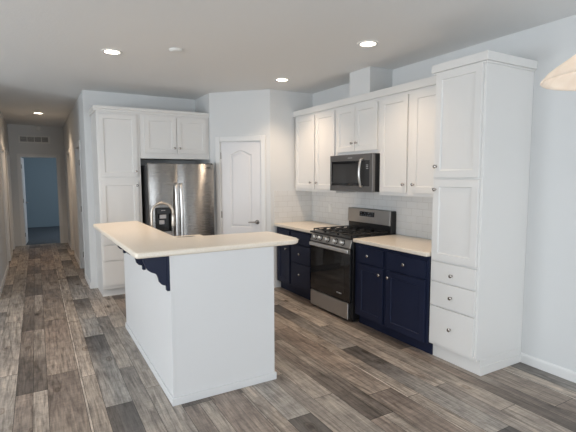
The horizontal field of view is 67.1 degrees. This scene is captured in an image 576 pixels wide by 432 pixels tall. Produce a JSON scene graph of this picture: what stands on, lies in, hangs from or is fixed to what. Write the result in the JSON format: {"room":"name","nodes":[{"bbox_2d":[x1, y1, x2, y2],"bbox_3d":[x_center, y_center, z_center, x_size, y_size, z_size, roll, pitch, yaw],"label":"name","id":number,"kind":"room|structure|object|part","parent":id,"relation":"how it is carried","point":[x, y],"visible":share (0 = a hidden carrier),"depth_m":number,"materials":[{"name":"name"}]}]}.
{"room":"kitchen","nodes":[
{"label":"kitchen","id":0,"kind":"room"},
{"bbox_2d":[0,111,14,285],"bbox_3d":[-4.981,-0.474,7.533,0.100,2.724,4.950,-3,6,-30],"label":"wall","id":1,"kind":"structure","parent":0,"point":[3,125],"depth_m":7.11,"materials":[{"name":"white paint"}]},
{"bbox_2d":[0,144,10,265],"bbox_3d":[-5.035,-0.174,7.673,0.116,2.102,0.924,-3,6,-30],"label":"door","id":2,"kind":"structure","parent":1,"relation":"in","point":[2,149],"depth_m":7.98,"materials":[{"name":"white paint"}]},
{"bbox_2d":[0,252,12,296],"bbox_3d":[-4.928,0.840,7.681,0.013,0.080,4.950,-3,6,-30],"label":"baseboard","id":3,"kind":"structure","parent":1,"relation":"attached to","point":[7,268],"depth_m":6.47,"materials":[{"name":"white paint"}]},
{"bbox_2d":[6,150,14,251],"bbox_3d":[-5.785,-0.290,8.967,0.116,2.102,0.924,-3,6,-30],"label":"door","id":4,"kind":"structure","parent":1,"relation":"in","point":[7,151],"depth_m":9.27,"materials":[{"name":"white paint"}]},
{"bbox_2d":[7,124,67,245],"bbox_3d":[-5.729,-0.697,10.007,1.287,2.724,0.100,-3,6,-30],"label":"wall","id":5,"kind":"structure","parent":0,"point":[56,146],"depth_m":9.83,"materials":[{"name":"white paint"}]},
{"bbox_2d":[18,135,49,143],"bbox_3d":[-5.740,-1.732,9.844,0.620,0.165,0.010,-3,6,-30],"label":"air vent","id":6,"kind":"object","parent":5,"relation":"in","point":[22,138],"visible":1,"depth_m":9.84,"materials":[{"name":"white plastic"}]},
{"bbox_2d":[16,154,63,245],"bbox_3d":[-5.883,-0.405,10.346,0.854,2.082,0.827,-3,6,-30],"label":"door frame","id":7,"kind":"structure","parent":5,"relation":"in","point":[20,161],"depth_m":10.03,"materials":[{"name":"white paint"}]},
{"bbox_2d":[21,157,58,224],"bbox_3d":[-7.609,-1.022,13.641,4.700,2.724,0.100,-3,6,-30],"label":"wall","id":8,"kind":"structure","parent":0,"point":[41,189],"depth_m":13.56,"materials":[{"name":"blue paint"}]},
{"bbox_2d":[27,223,58,227],"bbox_3d":[-7.577,0.293,13.711,4.500,0.090,0.015,-3,6,-30],"label":"baseboard","id":9,"kind":"structure","parent":8,"relation":"attached to","point":[55,224],"depth_m":13.64,"materials":[{"name":"blue paint"}]},
{"bbox_2d":[63,90,97,288],"bbox_3d":[-3.953,-0.531,8.124,0.100,2.724,4.950,-3,6,-30],"label":"wall","id":10,"kind":"structure","parent":0,"point":[77,126],"depth_m":6.20,"materials":[{"name":"white paint"}]},
{"bbox_2d":[66,149,74,255],"bbox_3d":[-4.371,-0.285,8.860,0.116,2.102,0.924,-3,6,-30],"label":"door","id":11,"kind":"structure","parent":10,"relation":"in","point":[68,150],"depth_m":9.14,"materials":[{"name":"white paint"}]},
{"bbox_2d":[68,240,90,288],"bbox_3d":[-3.997,0.788,8.216,0.013,0.080,4.950,-3,6,-30],"label":"baseboard","id":12,"kind":"structure","parent":10,"relation":"attached to","point":[69,243],"depth_m":7.57,"materials":[{"name":"white paint"}]},
{"bbox_2d":[74,140,85,278],"bbox_3d":[-3.301,-0.120,7.014,0.116,2.102,0.944,-3,6,-30],"label":"door","id":13,"kind":"structure","parent":10,"relation":"in","point":[77,150],"depth_m":7.31,"materials":[{"name":"white paint"}]},
{"bbox_2d":[91,91,196,165],"bbox_3d":[-2.066,-0.382,6.420,1.457,2.724,0.100,-3,6,-30],"label":"wall","id":14,"kind":"structure","parent":0,"point":[97,97],"depth_m":6.28,"materials":[{"name":"white paint"}]},
{"bbox_2d":[139,114,208,160],"bbox_3d":[-1.666,-1.116,6.163,0.947,0.630,0.628,-3,6,-30],"label":"upper cabinet","id":15,"kind":"object","parent":14,"relation":"attached to","point":[162,137],"visible":0.97,"depth_m":5.91,"materials":[{"name":"white paint"}]},
{"bbox_2d":[93,105,208,117],"bbox_3d":[-1.766,-1.378,5.756,1.500,0.066,0.030,-3,6,-30],"label":"crown molding","id":16,"kind":"structure","parent":15,"relation":"attached to","point":[95,107],"depth_m":5.71,"materials":[{"name":"white paint"}]},
{"bbox_3d":[-1.707,-1.083,5.823,0.420,0.478,0.020,-3,6,-30],"label":"door","id":17,"kind":"part","parent":15,"relation":"part of","materials":[{"name":"white paint"}]},
{"bbox_3d":[-1.336,-1.103,6.037,0.417,0.478,0.020,-3,6,-30],"label":"door","id":18,"kind":"part","parent":15,"relation":"part of","materials":[{"name":"white paint"}]},
{"bbox_2d":[195,93,209,163],"bbox_3d":[-1.238,-0.395,6.542,0.100,2.724,0.716,-3,6,-30],"label":"wall","id":19,"kind":"structure","parent":0,"point":[202,103],"depth_m":6.31,"materials":[{"name":"white paint"}]},
{"bbox_2d":[209,89,270,234],"bbox_3d":[-0.657,-0.360,6.131,0.898,2.724,0.100,1,5,16],"label":"wall","id":20,"kind":"structure","parent":0,"point":[235,113],"depth_m":5.99,"materials":[{"name":"white paint"}]},
{"bbox_2d":[215,135,265,234],"bbox_3d":[-0.652,-0.054,6.133,0.744,2.114,0.148,1,5,16],"label":"door","id":21,"kind":"structure","parent":20,"relation":"in","point":[240,160],"depth_m":6.08,"materials":[{"name":"white paint"}]},
{"bbox_2d":[0,226,575,431],"bbox_3d":[-3.328,1.173,4.958,8.060,0.100,19.700,-3,6,-30],"label":"floor","id":22,"kind":"structure","parent":0,"point":[70,361],"depth_m":3.31,"materials":[{"name":"brown wood"}]},
{"bbox_2d":[88,105,142,296],"bbox_3d":[-2.313,-0.191,5.870,0.552,2.446,0.628,-3,6,-30],"label":"tall cabinet","id":23,"kind":"object","parent":22,"relation":"on","point":[115,136],"visible":0.8,"depth_m":5.62,"materials":[{"name":"white paint"}]},
{"bbox_3d":[-2.555,-1.366,5.653,0.030,0.066,0.577,-3,6,-30],"label":"crown","id":24,"kind":"part","parent":23,"relation":"part of","materials":[{"name":"white paint"}]},
{"bbox_3d":[-2.170,0.282,5.676,0.458,0.154,0.020,-3,6,-30],"label":"drawer","id":25,"kind":"part","parent":23,"relation":"part of","materials":[{"name":"white paint"}]},
{"bbox_3d":[-2.170,0.471,5.694,0.458,0.194,0.020,-3,6,-30],"label":"drawer","id":26,"kind":"part","parent":23,"relation":"part of","materials":[{"name":"white paint"}]},
{"bbox_3d":[-2.169,0.738,5.718,0.458,0.311,0.020,-3,6,-30],"label":"drawer","id":27,"kind":"part","parent":23,"relation":"part of","materials":[{"name":"white paint"}]},
{"bbox_3d":[-2.173,-0.900,5.569,0.460,0.792,0.020,-3,6,-30],"label":"door","id":28,"kind":"part","parent":23,"relation":"part of","materials":[{"name":"white paint"}]},
{"bbox_3d":[-2.171,-0.131,5.639,0.460,0.643,0.020,-3,6,-30],"label":"door","id":29,"kind":"part","parent":23,"relation":"part of","materials":[{"name":"white paint"}]},
{"bbox_2d":[141,163,214,235],"bbox_3d":[-1.581,0.125,6.156,0.886,1.720,0.859,-3,6,-30],"label":"refrigerator","id":30,"kind":"object","parent":22,"relation":"on","point":[188,188],"visible":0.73,"depth_m":5.80,"materials":[{"name":"grey metal"}]},
{"bbox_3d":[-1.642,0.118,5.749,0.376,1.608,0.072,-3,6,-30],"label":"door","id":31,"kind":"part","parent":30,"relation":"part of","materials":[{"name":"silver metal"}]},
{"bbox_3d":[-1.473,0.049,5.765,0.043,0.967,0.088,-3,6,-30],"label":"handle","id":32,"kind":"part","parent":30,"relation":"part of","materials":[{"name":"silver metal"}]},
{"bbox_3d":[-1.416,0.045,5.798,0.043,0.967,0.088,-3,6,-30],"label":"handle","id":33,"kind":"part","parent":30,"relation":"part of","materials":[{"name":"silver metal"}]},
{"bbox_3d":[-1.256,0.097,5.971,0.504,1.608,0.072,-3,6,-30],"label":"door","id":34,"kind":"part","parent":30,"relation":"part of","materials":[{"name":"silver metal"}]},
{"bbox_2d":[117,245,276,405],"bbox_3d":[-0.958,0.696,3.852,0.964,1.036,1.814,-3,6,-30],"label":"kitchen island","id":35,"kind":"object","parent":22,"relation":"on","point":[202,324],"visible":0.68,"depth_m":3.13,"materials":[{"name":"white wood"}]},
{"bbox_3d":[-0.780,0.752,2.933,0.019,0.981,0.023,-3,6,-30],"label":"corner trim","id":36,"kind":"part","parent":35,"relation":"part of","materials":[{"name":"white"}]},
{"bbox_2d":[93,221,297,258],"bbox_3d":[-0.979,0.144,3.978,1.285,0.040,2.152,-3,6,-30],"label":"island countertop","id":37,"kind":"structure","parent":35,"relation":"on","point":[138,239],"depth_m":3.29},
{"bbox_3d":[-0.888,1.181,3.936,0.806,0.055,1.814,-3,6,-30],"label":"trim","id":38,"kind":"part","parent":35,"relation":"part of","materials":[{"name":"white"}]},
{"bbox_2d":[277,226,294,292],"bbox_3d":[0.181,0.575,6.030,0.640,0.876,0.392,-3,6,-30],"label":"base cabinet","id":39,"kind":"object","parent":22,"relation":"on","point":[284,251],"visible":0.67,"depth_m":5.87,"materials":[{"name":"blue paint"}]},
{"bbox_3d":[-0.055,0.262,5.845,0.020,0.150,0.317,-3,6,-30],"label":"drawer","id":40,"kind":"part","parent":39,"relation":"part of","materials":[{"name":"blue paint"}]},
{"bbox_3d":[-0.053,0.625,5.878,0.020,0.535,0.317,-3,6,-30],"label":"door","id":41,"kind":"part","parent":39,"relation":"part of","materials":[{"name":"blue paint"}]},
{"bbox_2d":[291,229,312,299],"bbox_3d":[0.414,0.611,5.628,0.640,0.876,0.537,-3,6,-30],"label":"base cabinet","id":42,"kind":"object","parent":22,"relation":"on","point":[301,251],"visible":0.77,"depth_m":5.48,"materials":[{"name":"blue paint"}]},
{"bbox_3d":[0.163,0.762,5.515,0.020,0.296,0.456,-3,6,-30],"label":"drawer","id":43,"kind":"part","parent":42,"relation":"part of","materials":[{"name":"blue paint"}]},
{"bbox_3d":[0.162,0.487,5.490,0.020,0.224,0.456,-3,6,-30],"label":"drawer","id":44,"kind":"part","parent":42,"relation":"part of","materials":[{"name":"blue paint"}]},
{"bbox_3d":[0.161,0.290,5.472,0.020,0.140,0.456,-3,6,-30],"label":"drawer","id":45,"kind":"part","parent":42,"relation":"part of","materials":[{"name":"blue paint"}]},
{"bbox_2d":[274,221,346,232],"bbox_3d":[0.316,0.139,5.765,0.629,0.038,0.944,-3,6,-30],"label":"countertop","id":46,"kind":"structure","parent":42,"relation":"on","point":[304,226],"depth_m":5.72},
{"bbox_2d":[309,207,395,320],"bbox_3d":[0.721,0.516,5.036,0.682,1.170,0.765,-3,6,-30],"label":"gas range","id":47,"kind":"object","parent":22,"relation":"on","point":[333,251],"visible":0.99,"depth_m":4.87,"materials":[{"name":"silver metal"}]},
{"bbox_3d":[0.448,0.347,4.849,0.038,0.038,0.729,-3,6,-30],"label":"handle","id":48,"kind":"part","parent":47,"relation":"part of","materials":[{"name":"silver metal"}]},
{"bbox_3d":[0.471,0.991,4.951,0.041,0.176,0.723,-3,6,-30],"label":"storage drawer","id":49,"kind":"part","parent":47,"relation":"part of","materials":[{"name":"silver metal"}]},
{"bbox_3d":[0.458,0.349,4.869,0.004,0.050,0.753,-3,6,-30],"label":"rail","id":50,"kind":"part","parent":47,"relation":"part of","materials":[{"name":"silver metal"}]},
{"bbox_3d":[0.478,0.611,4.904,0.039,0.578,0.753,-3,6,-30],"label":"oven door","id":51,"kind":"part","parent":47,"relation":"part of","materials":[{"name":"black glass"}]},
{"bbox_3d":[0.491,0.268,4.881,0.076,0.093,0.759,-3,6,-30],"label":"control panel","id":52,"kind":"part","parent":47,"relation":"part of","materials":[{"name":"silver metal"}]},
{"bbox_2d":[310,229,390,239],"bbox_3d":[0.702,0.198,4.997,0.575,0.021,0.765,-3,6,-30],"label":"cooktop","id":53,"kind":"object","parent":47,"relation":"in","point":[335,234],"depth_m":4.84,"materials":[{"name":"black metal"}]},
{"bbox_3d":[0.944,0.002,5.126,0.018,0.164,0.753,-3,6,-30],"label":"backguard panel","id":54,"kind":"part","parent":47,"relation":"part of","materials":[{"name":"silver metal"}]},
{"bbox_2d":[355,243,389,335],"bbox_3d":[1.058,0.710,4.517,0.640,0.876,0.465,-3,6,-30],"label":"base cabinet","id":55,"kind":"object","parent":22,"relation":"on","point":[370,261],"visible":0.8,"depth_m":4.35,"materials":[{"name":"blue paint"}]},
{"bbox_3d":[0.825,0.772,4.364,0.020,0.546,0.374,-3,6,-30],"label":"door","id":56,"kind":"part","parent":55,"relation":"part of","materials":[{"name":"blue paint"}]},
{"bbox_3d":[0.824,0.403,4.330,0.020,0.154,0.374,-3,6,-30],"label":"drawer","id":57,"kind":"part","parent":55,"relation":"part of","materials":[{"name":"blue paint"}]},
{"bbox_2d":[385,249,432,354],"bbox_3d":[1.306,0.748,4.090,0.640,0.876,0.525,-3,6,-30],"label":"base cabinet","id":58,"kind":"object","parent":22,"relation":"on","point":[408,276],"visible":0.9,"depth_m":3.91,"materials":[{"name":"blue paint"}]},
{"bbox_2d":[353,234,431,256],"bbox_3d":[1.193,0.274,4.252,0.629,0.038,0.992,-3,6,-30],"label":"countertop","id":59,"kind":"structure","parent":58,"relation":"on","point":[402,243],"depth_m":4.22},
{"bbox_3d":[1.063,0.808,3.953,0.020,0.546,0.474,-3,6,-30],"label":"door","id":60,"kind":"part","parent":58,"relation":"part of","materials":[{"name":"blue paint"}]},
{"bbox_3d":[1.062,0.440,3.920,0.020,0.154,0.474,-3,6,-30],"label":"drawer","id":61,"kind":"part","parent":58,"relation":"part of","materials":[{"name":"blue paint"}]},
{"bbox_2d":[429,50,537,375],"bbox_3d":[1.564,-0.001,3.593,0.632,2.456,0.515,-3,6,-30],"label":"tall cabinet","id":62,"kind":"object","parent":22,"relation":"on","point":[484,100],"visible":1,"depth_m":3.40,"materials":[{"name":"white paint"}]},
{"bbox_3d":[1.327,0.926,3.539,0.020,0.311,0.425,-3,6,-30],"label":"drawer","id":63,"kind":"part","parent":62,"relation":"part of","materials":[{"name":"white paint"}]},
{"bbox_3d":[1.326,0.659,3.514,0.020,0.194,0.425,-3,6,-30],"label":"drawer","id":64,"kind":"part","parent":62,"relation":"part of","materials":[{"name":"white paint"}]},
{"bbox_3d":[1.325,0.469,3.497,0.020,0.154,0.425,-3,6,-30],"label":"drawer","id":65,"kind":"part","parent":62,"relation":"part of","materials":[{"name":"white paint"}]},
{"bbox_3d":[1.324,0.045,3.458,0.020,0.666,0.425,-3,6,-30],"label":"door","id":66,"kind":"part","parent":62,"relation":"part of","materials":[{"name":"white paint"}]},
{"bbox_3d":[1.321,-0.722,3.389,0.020,0.840,0.425,-3,6,-30],"label":"door","id":67,"kind":"part","parent":62,"relation":"part of","materials":[{"name":"white paint"}]},
{"bbox_3d":[1.570,-1.185,3.490,0.611,0.078,0.515,-3,6,-30],"label":"crown","id":68,"kind":"part","parent":62,"relation":"part of","materials":[{"name":"white paint"}]},
{"bbox_3d":[-0.930,0.749,4.149,0.698,0.876,1.337,-3,6,-30],"label":"cabinet","id":69,"kind":"object","parent":22,"relation":"on","visible":0},
{"bbox_3d":[-0.944,0.294,4.113,0.684,0.038,1.366,-3,6,-30],"label":"countertop","id":70,"kind":"structure","parent":69,"relation":"on","visible":0},
{"bbox_2d":[150,202,174,226],"bbox_3d":[-1.272,0.054,4.388,0.259,0.392,0.110,-1,5,-13],"label":"kitchen faucet","id":71,"kind":"object","parent":70,"relation":"on","point":[158,203],"visible":0.69,"depth_m":4.39,"materials":[{"name":"silver metal"}]},
{"bbox_2d":[0,0,575,126],"bbox_3d":[-2.304,-1.471,2.822,8.160,0.100,15.600,-3,6,-30],"label":"ceiling","id":72,"kind":"structure","parent":0,"point":[50,50],"depth_m":3.74,"materials":[{"name":"white paint"}]},
{"bbox_2d":[101,49,122,54],"bbox_3d":[-1.643,-1.530,4.058,0.190,0.010,0.190,-3,6,-30],"label":"recessed light","id":73,"kind":"object","parent":72,"relation":"in","point":[106,51],"visible":1,"depth_m":4.04,"materials":[{"name":"white plastic"}]},
{"bbox_2d":[169,48,182,52],"bbox_3d":[-1.031,-1.520,4.000,0.124,0.024,0.124,-3,6,-30],"label":"smoke detector","id":74,"kind":"object","parent":72,"relation":"attached to","point":[172,50],"visible":1,"depth_m":3.97,"materials":[{"name":"white plastic"}]},
{"bbox_2d":[274,78,289,81],"bbox_3d":[-0.072,-1.644,5.252,0.190,0.010,0.190,-3,6,-30],"label":"recessed light","id":75,"kind":"object","parent":72,"relation":"in","point":[276,79],"visible":1,"depth_m":5.23,"materials":[{"name":"beige"}]},
{"bbox_2d":[357,40,378,46],"bbox_3d":[0.706,-1.517,3.838,0.190,0.010,0.190,-3,6,-30],"label":"recessed light","id":76,"kind":"object","parent":72,"relation":"in","point":[368,43],"visible":1,"depth_m":3.82,"materials":[{"name":"beige"}]},
{"bbox_2d":[540,54,575,90],"bbox_3d":[1.217,-0.914,1.583,0.485,0.806,0.485,-3,6,-30],"label":"pendant lamp","id":77,"kind":"object","parent":72,"relation":"hanging from","point":[563,77],"visible":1,"depth_m":1.78,"materials":[{"name":"beige glass"}]},
{"bbox_2d":[270,89,312,287],"bbox_3d":[0.077,-0.368,6.193,0.785,2.724,0.108,-3,6,-30],"label":"wall","id":78,"kind":"structure","parent":0,"point":[283,104],"depth_m":6.04,"materials":[{"name":"white paint"}]},
{"bbox_2d":[349,66,392,96],"bbox_3d":[0.927,-1.482,4.874,0.320,0.271,0.350,-3,6,-30],"label":"wall","id":79,"kind":"structure","parent":0,"point":[368,79],"depth_m":4.74,"materials":[{"name":"white paint"}]},
{"bbox_2d":[312,15,575,371],"bbox_3d":[2.715,-0.023,2.317,0.108,2.724,9.285,-3,6,-30],"label":"wall","id":80,"kind":"structure","parent":0,"point":[549,299],"depth_m":3.43,"materials":[{"name":"white paint"}]},
{"bbox_2d":[295,108,353,192],"bbox_3d":[0.452,-0.866,5.730,0.348,1.082,0.958,-3,6,-30],"label":"upper cabinet","id":81,"kind":"object","parent":80,"relation":"attached to","point":[315,133],"visible":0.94,"depth_m":5.62,"materials":[{"name":"white paint"}]},
{"bbox_3d":[0.229,-0.847,5.847,0.020,0.950,0.464,-3,6,-30],"label":"door","id":82,"kind":"part","parent":81,"relation":"part of","materials":[{"name":"white paint"}]},
{"bbox_3d":[0.464,-0.811,5.443,0.020,0.950,0.402,-3,6,-30],"label":"door","id":83,"kind":"part","parent":81,"relation":"part of","materials":[{"name":"white paint"}]},
{"bbox_2d":[293,76,435,116],"bbox_3d":[0.758,-1.308,4.880,0.022,0.074,2.706,-3,6,-30],"label":"crown molding","id":84,"kind":"structure","parent":81,"relation":"attached to","point":[429,81],"depth_m":4.62,"materials":[{"name":"white paint"}]},
{"bbox_2d":[336,97,380,155],"bbox_3d":[0.885,-1.019,4.962,0.348,0.640,0.775,-3,6,-30],"label":"upper cabinet","id":85,"kind":"object","parent":80,"relation":"attached to","point":[358,124],"visible":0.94,"depth_m":4.84,"materials":[{"name":"white paint"}]},
{"bbox_3d":[0.674,-0.999,5.058,0.020,0.507,0.342,-3,6,-30],"label":"door","id":86,"kind":"part","parent":85,"relation":"part of","materials":[{"name":"white paint"}]},
{"bbox_2d":[330,153,379,191],"bbox_3d":[0.840,-0.492,4.976,0.461,0.411,0.761,-3,6,-30],"label":"microwave","id":87,"kind":"object","parent":85,"relation":"attached to","point":[354,172],"visible":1,"depth_m":4.80,"materials":[{"name":"silver metal"}]},
{"bbox_3d":[0.780,-0.464,4.693,0.075,0.318,0.031,-5,7,-42],"label":"handle","id":88,"kind":"part","parent":87,"relation":"part of","materials":[{"name":"silver metal"}]},
{"bbox_3d":[0.844,-0.460,4.676,0.031,0.278,0.137,-3,6,-30],"label":"control panel","id":89,"kind":"part","parent":87,"relation":"part of","materials":[{"name":"black plastic"}]},
{"bbox_3d":[0.855,-0.971,4.747,0.020,0.507,0.367,-3,6,-30],"label":"door","id":90,"kind":"part","parent":85,"relation":"part of","materials":[{"name":"white paint"}]},
{"bbox_2d":[379,85,435,197],"bbox_3d":[1.323,-0.732,4.226,0.348,1.082,0.974,-3,6,-30],"label":"upper cabinet","id":91,"kind":"object","parent":80,"relation":"attached to","point":[407,126],"visible":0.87,"depth_m":4.23,"materials":[{"name":"white paint"}]},
{"bbox_3d":[1.069,-0.717,4.399,0.020,0.950,0.380,-3,6,-30],"label":"door","id":92,"kind":"part","parent":91,"relation":"part of","materials":[{"name":"white paint"}]},
{"bbox_3d":[1.317,-0.679,3.971,0.020,0.950,0.475,-3,6,-30],"label":"door","id":93,"kind":"part","parent":91,"relation":"part of","materials":[{"name":"white paint"}]},
{"bbox_2d":[520,352,575,382],"bbox_3d":[3.475,1.420,1.029,0.013,0.080,6.081,-3,6,-30],"label":"baseboard","id":94,"kind":"structure","parent":80,"relation":"attached to","point":[559,371],"depth_m":3.44,"materials":[{"name":"white paint"}]}
]}

